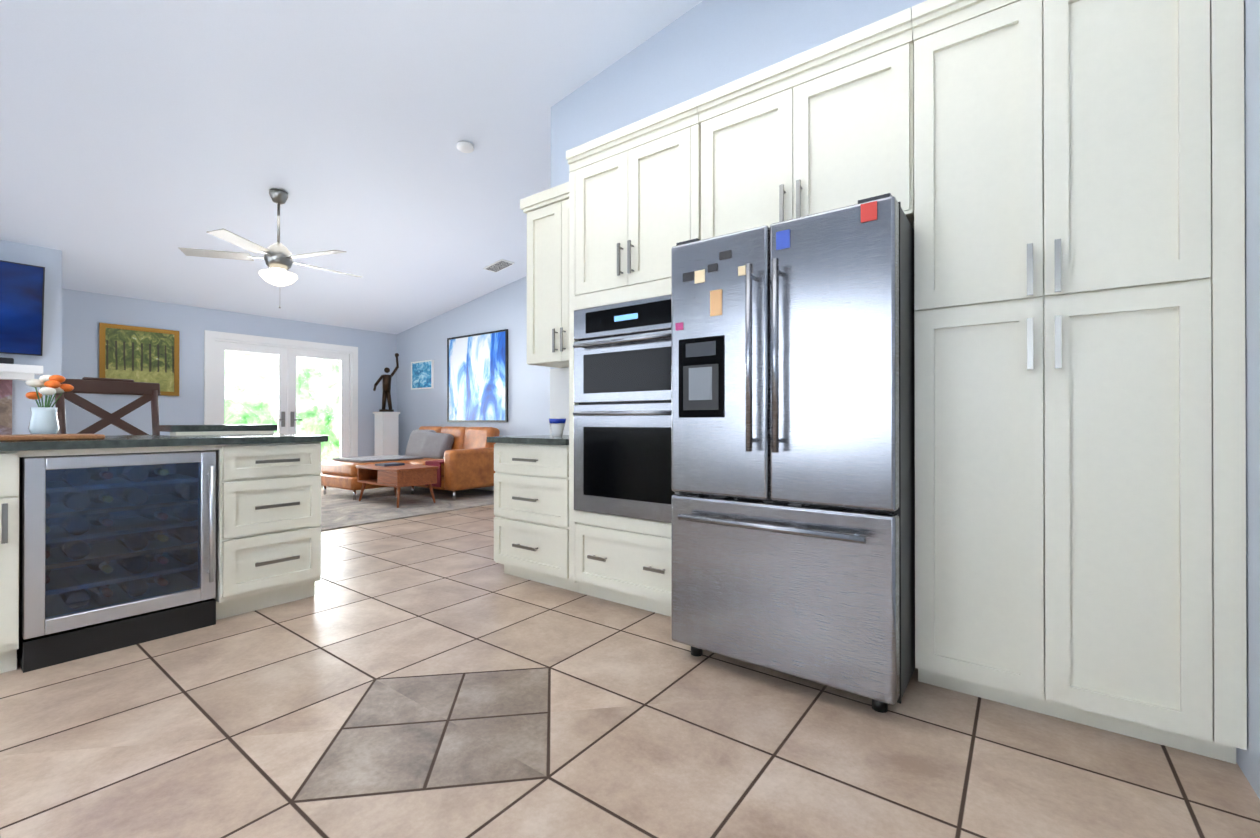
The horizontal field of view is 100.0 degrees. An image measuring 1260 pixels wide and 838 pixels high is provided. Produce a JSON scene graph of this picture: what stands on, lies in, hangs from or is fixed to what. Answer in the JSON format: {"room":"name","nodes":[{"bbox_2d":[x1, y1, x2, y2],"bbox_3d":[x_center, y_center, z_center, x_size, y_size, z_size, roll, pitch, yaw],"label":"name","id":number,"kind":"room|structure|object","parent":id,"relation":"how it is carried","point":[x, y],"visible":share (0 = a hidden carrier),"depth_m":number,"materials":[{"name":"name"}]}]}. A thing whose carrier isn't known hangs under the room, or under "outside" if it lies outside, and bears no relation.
{"room":"kitchen","nodes":[
{"label":"kitchen","id":0,"kind":"room"},
{"bbox_2d":[0,240,61,434],"bbox_3d":[-6.897,-0.322,4.116,1.175,2.647,3.260,0,0,37],"label":"wall","id":1,"kind":"structure","parent":0,"point":[16,404],"depth_m":4.96,"materials":[{"name":"blue paint"}]},
{"bbox_2d":[0,363,42,380],"bbox_3d":[-6.078,-0.424,4.074,0.240,0.130,2.070,0,0,37],"label":"mantel shelf","id":2,"kind":"object","parent":1,"relation":"attached to","point":[17,372],"visible":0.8,"depth_m":4.74,"materials":[{"name":"white wood"}]},
{"bbox_2d":[0,357,13,363],"bbox_3d":[-5.909,-0.519,4.310,0.110,0.059,1.150,0,0,37],"label":"soundbar","id":3,"kind":"object","parent":2,"relation":"on","point":[3,360],"visible":0.75,"depth_m":4.70,"materials":[{"name":"black plastic"}]},
{"bbox_2d":[0,260,44,355],"bbox_3d":[-5.898,-0.998,4.334,0.216,0.813,1.460,0,0,37],"label":"tv","id":4,"kind":"object","parent":1,"relation":"attached to","point":[21,306],"visible":1,"depth_m":4.79,"materials":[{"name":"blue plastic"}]},
{"bbox_2d":[153,424,277,431],"bbox_3d":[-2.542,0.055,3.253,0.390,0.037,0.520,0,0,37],"label":"dining table","id":5,"kind":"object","parent":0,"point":[253,427],"depth_m":3.10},
{"bbox_2d":[62,288,396,456],"bbox_3d":[-6.210,-0.232,6.123,0.120,2.480,7.540,0,0,37],"label":"wall","id":6,"kind":"structure","parent":0,"point":[84,314],"depth_m":6.74,"materials":[{"name":"blue paint"}]},
{"bbox_2d":[99,323,178,395],"bbox_3d":[-5.915,-0.701,6.390,0.033,0.820,0.720,0,0,37],"label":"landscape picture","id":7,"kind":"object","parent":6,"relation":"attached to","point":[142,354],"visible":0.75,"depth_m":6.39,"materials":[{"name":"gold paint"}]},
{"bbox_2d":[204,330,357,472],"bbox_3d":[-5.005,-0.072,7.718,0.142,2.170,1.980,0,0,37],"label":"french door","id":8,"kind":"structure","parent":6,"relation":"in","point":[215,348],"depth_m":7.68,"materials":[{"name":"white wood"}]},
{"bbox_2d":[0,0,702,333],"bbox_3d":[-2.525,-2.169,3.385,9.309,1.450,7.540,0,0,37],"label":"ceiling","id":9,"kind":"structure","parent":0,"point":[141,141],"depth_m":3.88,"materials":[{"name":"paint"}]},
{"bbox_2d":[178,189,361,307],"bbox_3d":[-3.000,-1.452,4.594,1.350,1.004,1.284,0,0,37],"label":"fan","id":10,"kind":"object","parent":9,"relation":"hanging from","point":[278,257],"visible":1,"depth_m":4.46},
{"bbox_2d":[457,141,473,152],"bbox_3d":[-1.314,-2.164,4.216,0.130,0.041,0.130,0,0,37],"label":"smoke detector","id":11,"kind":"object","parent":9,"relation":"attached to","point":[465,147],"visible":1,"depth_m":4.18,"materials":[{"name":"white plastic"}]},
{"bbox_2d":[483,259,514,271],"bbox_3d":[-1.645,-1.921,6.632,0.358,0.065,0.200,0,0,37],"label":"ceiling vent","id":12,"kind":"object","parent":9,"relation":"in","point":[499,265],"visible":0.96,"depth_m":6.61,"materials":[{"name":"white metal"}]},
{"bbox_2d":[397,276,550,455],"bbox_3d":[-1.626,-0.647,7.336,5.786,3.319,0.120,0,0,37],"label":"wall","id":13,"kind":"structure","parent":0,"point":[503,307],"depth_m":7.68,"materials":[{"name":"blue paint"}]},
{"bbox_2d":[411,360,433,389],"bbox_3d":[-3.352,-0.709,8.523,0.600,0.450,0.033,0,0,37],"label":"picture","id":14,"kind":"object","parent":13,"relation":"attached to","point":[422,374],"visible":1,"depth_m":8.51,"materials":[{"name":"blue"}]},
{"bbox_2d":[447,329,507,421],"bbox_3d":[-2.241,-0.597,7.696,1.370,1.280,0.033,0,0,37],"label":"picture","id":15,"kind":"object","parent":13,"relation":"attached to","point":[477,377],"visible":1,"depth_m":7.66,"materials":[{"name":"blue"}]},
{"bbox_2d":[475,486,493,490],"bbox_3d":[-1.667,0.962,7.276,5.786,0.100,0.015,0,0,37],"label":"baseboard","id":16,"kind":"structure","parent":13,"relation":"attached to","point":[489,488],"depth_m":7.52,"materials":[{"name":"white"}]},
{"bbox_2d":[0,485,1259,837],"bbox_3d":[-2.525,1.048,3.374,9.309,0.100,7.540,0,0,37],"label":"floor","id":17,"kind":"structure","parent":0,"point":[440,675],"depth_m":1.63,"materials":[{"name":"tile"}]},
{"bbox_2d":[0,452,27,672],"bbox_3d":[-2.846,0.558,1.931,0.640,0.872,0.762,0,0,37],"label":"base cabinet","id":18,"kind":"object","parent":17,"relation":"on","point":[9,461],"depth_m":2.03,"materials":[{"name":"paint"}]},
{"bbox_2d":[55,377,159,434],"bbox_3d":[-3.063,0.371,3.211,0.548,1.257,0.532,0,0,29],"label":"bar chair","id":19,"kind":"object","parent":17,"relation":"on","point":[146,390],"visible":0.25,"depth_m":3.32,"materials":[{"name":"brown wood"}]},
{"bbox_2d":[17,450,215,672],"bbox_3d":[-2.403,0.575,2.474,0.634,0.840,0.616,0,0,37],"label":"wine cooler","id":20,"kind":"object","parent":17,"relation":"on","point":[117,551],"visible":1,"depth_m":2.35,"materials":[{"name":"black glass"}]},
{"bbox_2d":[214,444,320,619],"bbox_3d":[-2.099,0.561,2.934,0.640,0.872,0.460,0,0,37],"label":"base cabinet","id":21,"kind":"object","parent":17,"relation":"on","point":[268,517],"depth_m":2.72,"materials":[{"name":"paint"}]},
{"bbox_2d":[0,432,327,455],"bbox_3d":[-2.705,0.119,2.127,0.695,0.060,2.520,0,0,37],"label":"countertop","id":22,"kind":"structure","parent":21,"relation":"on","point":[111,444],"depth_m":2.36,"materials":[{"name":"grey stone"}]},
{"bbox_2d":[25,375,73,433],"bbox_3d":[-2.767,-0.061,2.521,0.170,0.300,0.158,0,0,37],"label":"flower vase","id":23,"kind":"object","parent":22,"relation":"on","point":[43,419],"visible":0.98,"depth_m":2.49,"materials":[{"name":"white ceramic"}]},
{"bbox_2d":[0,434,104,440],"bbox_3d":[-2.587,0.079,2.264,0.320,0.020,0.440,0,0,37],"label":"cutting board","id":24,"kind":"object","parent":22,"relation":"on","point":[24,437],"visible":0.98,"depth_m":2.22,"materials":[{"name":"brown wood"}]},
{"bbox_2d":[373,353,399,455],"bbox_3d":[-3.950,-0.032,8.522,0.300,2.095,0.420,0,0,37],"label":"sculpture","id":25,"kind":"object","parent":17,"relation":"on","point":[386,428],"visible":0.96,"depth_m":8.48,"materials":[{"name":"white"}]},
{"bbox_2d":[321,486,493,530],"bbox_3d":[-3.219,1.003,6.478,2.850,0.012,2.950,0,0,37],"label":"rug","id":26,"kind":"object","parent":17,"relation":"on","point":[341,508],"visible":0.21,"depth_m":6.23,"materials":[{"name":"grey fabric"}]},
{"bbox_2d":[356,462,438,507],"bbox_3d":[-2.777,0.762,6.293,0.920,0.457,0.520,0,0,37],"label":"coffee table","id":27,"kind":"object","parent":26,"relation":"on","point":[397,476],"visible":0.98,"depth_m":6.08,"materials":[{"name":"brown wood"}]},
{"bbox_2d":[321,426,499,500],"bbox_3d":[-2.847,0.553,7.063,1.950,0.890,1.650,0,0,37],"label":"sectional sofa","id":28,"kind":"object","parent":26,"relation":"on","point":[461,458],"visible":0.67,"depth_m":6.81,"materials":[{"name":"brown leather"}]},
{"bbox_2d":[487,435,579,592],"bbox_3d":[-0.453,0.556,3.390,0.687,0.885,0.637,0,0,37],"label":"base cabinet","id":29,"kind":"object","parent":17,"relation":"on","point":[531,507],"visible":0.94,"depth_m":3.15,"materials":[{"name":"paint"}]},
{"bbox_2d":[549,419,565,435],"bbox_3d":[-0.471,0.055,3.432,0.113,0.115,0.113,0,0,37],"label":"decorative vase","id":30,"kind":"object","parent":29,"relation":"on","point":[557,426],"visible":0.98,"depth_m":3.40,"materials":[{"name":"white ceramic"}]},
{"bbox_2d":[566,97,700,616],"bbox_3d":[0.156,-0.248,2.939,0.825,2.490,0.637,0,0,37],"label":"tall cabinet","id":31,"kind":"object","parent":17,"relation":"on","point":[634,203],"visible":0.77,"depth_m":2.72,"materials":[{"name":"paint"}]},
{"bbox_2d":[573,294,678,522],"bbox_3d":[0.118,-0.049,2.887,0.731,1.103,0.581,0,0,37],"label":"wall oven","id":32,"kind":"object","parent":31,"relation":"in","point":[622,410],"visible":0.65,"depth_m":2.71,"materials":[{"name":"grey metal"}]},
{"bbox_2d":[671,193,914,712],"bbox_3d":[0.727,0.130,2.240,0.855,1.730,0.870,0,0,37],"label":"refrigerator","id":33,"kind":"object","parent":17,"relation":"on","point":[792,447],"visible":1,"depth_m":1.88,"materials":[{"name":"grey metal"}]},
{"bbox_2d":[912,0,1246,763],"bbox_3d":[1.530,-0.252,1.916,0.811,2.490,0.637,0,0,37],"label":"pantry cabinet","id":34,"kind":"object","parent":17,"relation":"on","point":[1080,328],"visible":1,"depth_m":1.66,"materials":[{"name":"paint"}]},
{"bbox_2d":[551,0,926,368],"bbox_3d":[0.817,-0.909,2.925,3.403,3.812,0.120,0,0,37],"label":"wall","id":35,"kind":"structure","parent":0,"point":[703,46],"depth_m":3.16,"materials":[{"name":"blue paint"}]},
{"bbox_2d":[520,182,568,367],"bbox_3d":[-0.369,-0.929,3.507,0.687,1.115,0.357,0,0,37],"label":"upper cabinet","id":36,"kind":"object","parent":35,"relation":"attached to","point":[546,211],"visible":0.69,"depth_m":3.47,"materials":[{"name":"paint"}]},
{"bbox_2d":[550,367,568,434],"bbox_3d":[-0.288,-0.128,3.661,0.744,0.482,0.010,0,0,37],"label":"backsplash","id":37,"kind":"structure","parent":35,"relation":"attached to","point":[559,393],"depth_m":3.81,"materials":[{"name":"paint"}]},
{"bbox_2d":[696,7,913,239],"bbox_3d":[0.846,-1.125,2.428,0.889,0.740,0.637,0,0,37],"label":"upper cabinet","id":38,"kind":"object","parent":35,"relation":"attached to","point":[827,126],"visible":0.67,"depth_m":2.16,"materials":[{"name":"paint"}]},
{"bbox_2d":[1236,0,1259,798],"bbox_3d":[0.539,-0.920,-0.197,0.120,3.812,5.220,0,0,37],"label":"wall","id":39,"kind":"structure","parent":0,"point":[1248,761],"depth_m":1.41,"materials":[{"name":"blue paint"}]},
{"label":"outside","id":40,"kind":"structure","parent":0,"visible":0},
{"bbox_2d":[225,350,339,461],"bbox_3d":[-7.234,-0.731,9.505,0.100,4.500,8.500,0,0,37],"label":"door glass","id":41,"kind":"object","parent":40,"point":[330,447],"depth_m":10.36,"materials":[{"name":"clear glass"}]}
]}

